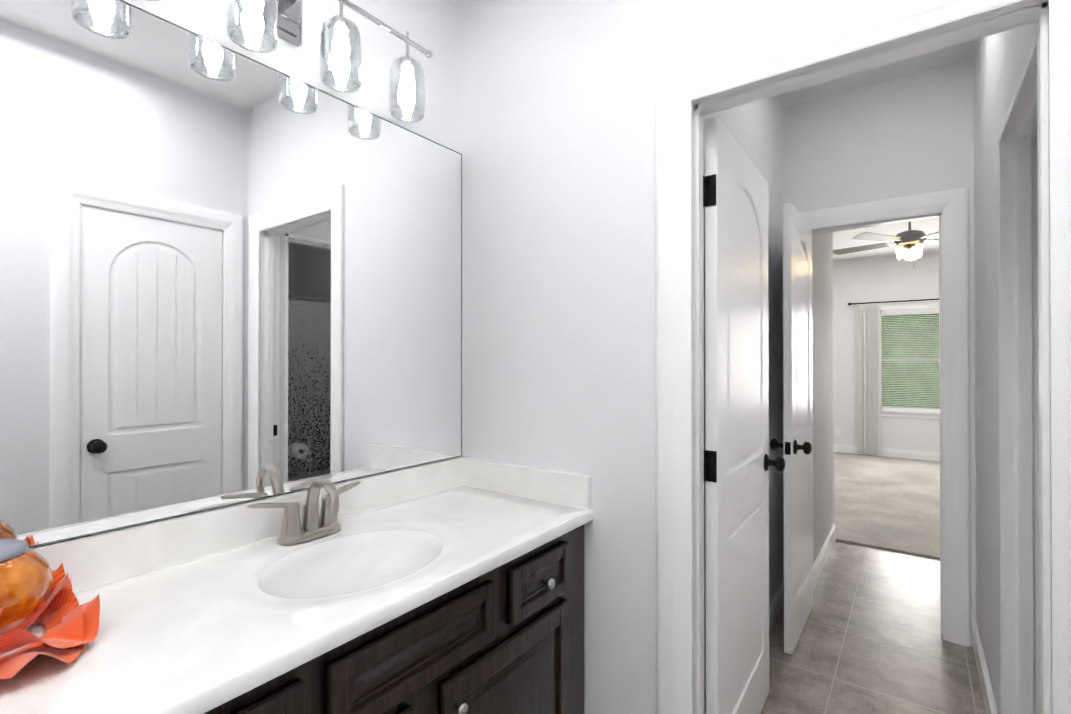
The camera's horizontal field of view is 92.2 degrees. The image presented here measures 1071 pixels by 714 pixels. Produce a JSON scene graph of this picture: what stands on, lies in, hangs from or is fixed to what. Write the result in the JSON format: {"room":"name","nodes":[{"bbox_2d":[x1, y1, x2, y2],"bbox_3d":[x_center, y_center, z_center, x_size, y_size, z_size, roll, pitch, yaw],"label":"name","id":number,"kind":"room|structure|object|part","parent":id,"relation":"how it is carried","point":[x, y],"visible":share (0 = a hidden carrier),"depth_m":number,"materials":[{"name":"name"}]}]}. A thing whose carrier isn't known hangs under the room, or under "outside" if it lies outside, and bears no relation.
{"room":"bathroom","nodes":[
{"label":"bathroom","id":0,"kind":"room"},
{"bbox_2d":[0,0,462,547],"bbox_3d":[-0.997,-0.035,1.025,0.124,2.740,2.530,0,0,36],"label":"mirror","id":1,"kind":"object","parent":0,"point":[228,276],"depth_m":1.23,"materials":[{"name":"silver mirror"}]},
{"bbox_2d":[226,0,301,52],"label":"sconce","id":2,"kind":"object","parent":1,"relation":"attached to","point":[276,19],"depth_m":1.24,"materials":[{"name":"glass"}]},
{"bbox_2d":[320,0,432,122],"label":"sconce","id":3,"kind":"object","parent":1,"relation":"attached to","point":[340,48],"depth_m":1.44,"materials":[{"name":"glass"}]},
{"bbox_2d":[462,0,871,713],"bbox_3d":[1.580,-0.037,0.627,4.515,2.740,0.115,0,0,36],"label":"wall","id":4,"kind":"structure","parent":0,"point":[558,296],"depth_m":1.60,"materials":[{"name":"paint"}]},
{"bbox_2d":[656,0,1070,713],"bbox_3d":[0.736,0.269,1.235,0.898,2.134,0.136,0,0,36],"label":"door frame","id":5,"kind":"structure","parent":4,"relation":"attached to","point":[832,36],"depth_m":1.27,"materials":[{"name":"white paint"}]},
{"bbox_2d":[703,95,784,713],"bbox_3d":[0.859,-0.029,2.244,0.115,2.740,1.635,0,0,36],"label":"wall","id":6,"kind":"structure","parent":0,"point":[756,129],"depth_m":2.62,"materials":[{"name":"paint"}]},
{"bbox_2d":[703,115,784,713],"bbox_3d":[0.695,0.317,1.765,0.175,2.027,0.752,0,0,36],"label":"bathroom door","id":7,"kind":"structure","parent":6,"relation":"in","point":[738,462],"depth_m":1.66,"materials":[{"name":"white paint"}]},
{"bbox_2d":[705,581,783,713],"bbox_3d":[0.910,1.279,2.200,0.013,0.123,1.635,0,0,36],"label":"baseboard","id":8,"kind":"structure","parent":6,"relation":"attached to","point":[776,606],"depth_m":2.61,"materials":[{"name":"white paint"}]},
{"bbox_2d":[812,232,833,563],"bbox_3d":[1.819,-0.024,3.388,0.115,2.740,1.115,0,0,36],"label":"wall","id":9,"kind":"structure","parent":0,"point":[823,438],"depth_m":3.37,"materials":[{"name":"paint"}]},
{"bbox_2d":[813,524,835,590],"bbox_3d":[1.876,1.285,3.350,0.013,0.123,1.097,0,0,36],"label":"baseboard","id":10,"kind":"structure","parent":9,"relation":"attached to","point":[823,556],"depth_m":3.29,"materials":[{"name":"white paint"}]},
{"bbox_2d":[761,541,985,713],"bbox_3d":[1.667,1.364,0.835,4.630,0.060,5.395,0,0,36],"label":"floor","id":11,"kind":"structure","parent":0,"point":[871,640],"depth_m":2.36,"materials":[{"name":"grey tile"}]},
{"bbox_2d":[0,456,593,713],"bbox_3d":[-0.475,0.818,1.148,0.582,1.030,1.474,0,0,36],"label":"bathroom vanity","id":12,"kind":"object","parent":11,"relation":"on","point":[452,586],"visible":1,"depth_m":1.13,"materials":[{"name":"white stone"}]},
{"bbox_2d":[0,539,99,678],"bbox_3d":[-0.854,0.384,0.796,0.341,0.154,0.260,0,0,36],"label":"decorative bowl","id":13,"kind":"object","parent":12,"relation":"on","point":[34,587],"visible":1,"depth_m":0.82,"materials":[{"name":"orange glass"}]},
{"bbox_3d":[-0.451,0.600,0.735,0.052,0.137,0.265,0,0,36],"label":"drawer","id":14,"kind":"part","parent":12,"relation":"part of","materials":[{"name":"brown wood"}]},
{"bbox_2d":[247,476,360,545],"bbox_3d":[-0.550,0.385,1.317,0.149,0.161,0.306,0,0,36],"label":"faucet","id":15,"kind":"object","parent":12,"relation":"on","point":[326,529],"depth_m":1.32,"materials":[{"name":"silver metal"}]},
{"bbox_3d":[-0.383,0.951,0.825,0.052,0.505,0.495,0,0,36],"label":"door","id":16,"kind":"part","parent":12,"relation":"part of","materials":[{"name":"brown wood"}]},
{"bbox_3d":[-0.231,0.601,1.060,0.022,0.137,0.430,0,0,36],"label":"drawer","id":17,"kind":"part","parent":12,"relation":"part of","materials":[{"name":"brown wood"}]},
{"bbox_3d":[-0.042,0.953,1.288,0.052,0.505,0.495,0,0,36],"label":"door","id":18,"kind":"part","parent":12,"relation":"part of","materials":[{"name":"brown wood"}]},
{"bbox_3d":[0.026,0.603,1.383,0.052,0.137,0.265,0,0,36],"label":"drawer","id":19,"kind":"part","parent":12,"relation":"part of","materials":[{"name":"brown wood"}]},
{"bbox_2d":[779,39,976,260],"bbox_3d":[2.279,-1.446,3.028,6.230,0.100,9.630,0,0,36],"label":"ceiling","id":20,"kind":"structure","parent":0,"point":[842,239],"depth_m":2.72,"materials":[{"name":"paint"}]},
{"bbox_2d":[833,222,938,263],"bbox_3d":[3.453,-1.099,4.764,1.259,0.576,1.228,0,0,36],"label":"ceiling fan","id":21,"kind":"object","parent":20,"relation":"hanging from","point":[910,241],"visible":0.83,"depth_m":4.66,"materials":[{"name":"dark bronze metal"},{"name":"wood"},{"name":"glass"}]},
{"bbox_2d":[785,56,975,645],"bbox_3d":[2.883,-0.031,1.840,3.855,2.740,0.115,0,0,36],"label":"wall","id":22,"kind":"structure","parent":0,"point":[909,134],"depth_m":2.58,"materials":[{"name":"paint"}]},
{"bbox_2d":[770,203,812,654],"bbox_3d":[1.310,0.321,2.559,0.175,2.027,0.592,0,0,36],"label":"hall door","id":23,"kind":"structure","parent":22,"relation":"in","point":[796,445],"depth_m":2.42,"materials":[{"name":"white paint"}]},
{"bbox_2d":[800,187,969,646],"bbox_3d":[1.742,0.276,2.679,0.778,2.134,0.154,0,0,36],"label":"door frame","id":24,"kind":"structure","parent":22,"relation":"attached to","point":[952,206],"depth_m":2.43,"materials":[{"name":"white paint"}]},
{"bbox_2d":[972,620,975,646],"bbox_3d":[2.028,1.280,2.384,0.015,0.123,0.013,0,0,36],"label":"baseboard","id":25,"kind":"structure","parent":22,"relation":"attached to","point":[972,631],"depth_m":2.38,"materials":[{"name":"white paint"}]},
{"bbox_2d":[833,251,939,452],"bbox_3d":[4.657,-0.005,7.178,5.130,2.740,0.115,0,0,36],"label":"wall","id":26,"kind":"structure","parent":0,"point":[881,279],"depth_m":7.12,"materials":[{"name":"paint"}]},
{"bbox_2d":[835,427,840,435],"bbox_3d":[4.311,1.064,7.351,0.070,0.115,0.008,0,0,36],"label":"outlet","id":27,"kind":"object","parent":26,"relation":"attached to","point":[837,431],"visible":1,"depth_m":7.35,"materials":[{"name":"white plastic"}]},
{"bbox_2d":[834,444,939,460],"bbox_3d":[4.620,1.303,7.120,4.900,0.123,0.013,0,0,36],"label":"baseboard","id":28,"kind":"structure","parent":26,"relation":"attached to","point":[912,454],"depth_m":6.92,"materials":[{"name":"white paint"}]},
{"bbox_2d":[848,298,938,305],"bbox_3d":[5.050,-0.742,6.754,1.644,0.044,0.105,0,0,36],"label":"curtain rod","id":29,"kind":"object","parent":26,"relation":"attached to","point":[849,304],"visible":0.52,"depth_m":6.92,"materials":[{"name":"black metal"}]},
{"bbox_2d":[856,305,880,455],"bbox_3d":[4.563,0.315,7.068,0.275,2.050,0.060,0,0,36],"label":"panel","id":30,"kind":"object","parent":29,"relation":"hanging from","point":[868,377],"visible":1,"depth_m":7.07,"materials":[{"name":"fabric"}]},
{"bbox_2d":[880,302,939,418],"bbox_3d":[5.098,0.048,6.822,1.110,1.510,0.165,0,0,36],"label":"window","id":31,"kind":"structure","parent":26,"relation":"in","point":[929,413],"depth_m":6.89,"materials":[{"name":"white paint"}]},
{"bbox_2d":[882,311,939,408],"bbox_3d":[5.094,0.038,6.818,0.854,1.273,0.038,0,0,36],"label":"window blinds","id":32,"kind":"object","parent":31,"relation":"attached to","point":[910,313],"visible":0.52,"depth_m":6.88,"materials":[{"name":"white"}]},
{"bbox_2d":[834,452,939,558],"bbox_3d":[3.436,1.381,5.512,5.130,0.072,4.235,0,0,36],"label":"floor","id":33,"kind":"structure","parent":0,"point":[887,503],"depth_m":4.72,"materials":[{"name":"beige carpet"}]},
{"bbox_2d":[974,22,1036,713],"bbox_3d":[1.599,-0.032,1.699,0.115,2.740,1.635,0,0,36],"label":"wall","id":34,"kind":"structure","parent":0,"point":[1000,60],"depth_m":1.93,"materials":[{"name":"paint"}]},
{"bbox_2d":[973,621,997,713],"bbox_3d":[1.801,1.278,2.074,0.013,0.123,0.780,0,0,36],"label":"baseboard","id":35,"kind":"structure","parent":34,"relation":"attached to","point":[988,696],"depth_m":2.04,"materials":[{"name":"white paint"}]},
{"bbox_2d":[998,36,1039,713],"bbox_3d":[1.355,0.306,1.365,0.117,2.060,0.740,0,0,36],"label":"door frame","id":36,"kind":"structure","parent":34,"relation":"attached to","point":[1019,419],"depth_m":1.64,"materials":[{"name":"white paint"}]},
{"label":"outside","id":37,"kind":"structure","parent":0,"visible":0},
{"bbox_2d":[882,314,939,407],"bbox_3d":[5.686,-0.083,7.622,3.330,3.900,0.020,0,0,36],"label":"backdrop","id":38,"kind":"structure","parent":37,"point":[930,320],"depth_m":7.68,"materials":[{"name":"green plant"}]}
]}

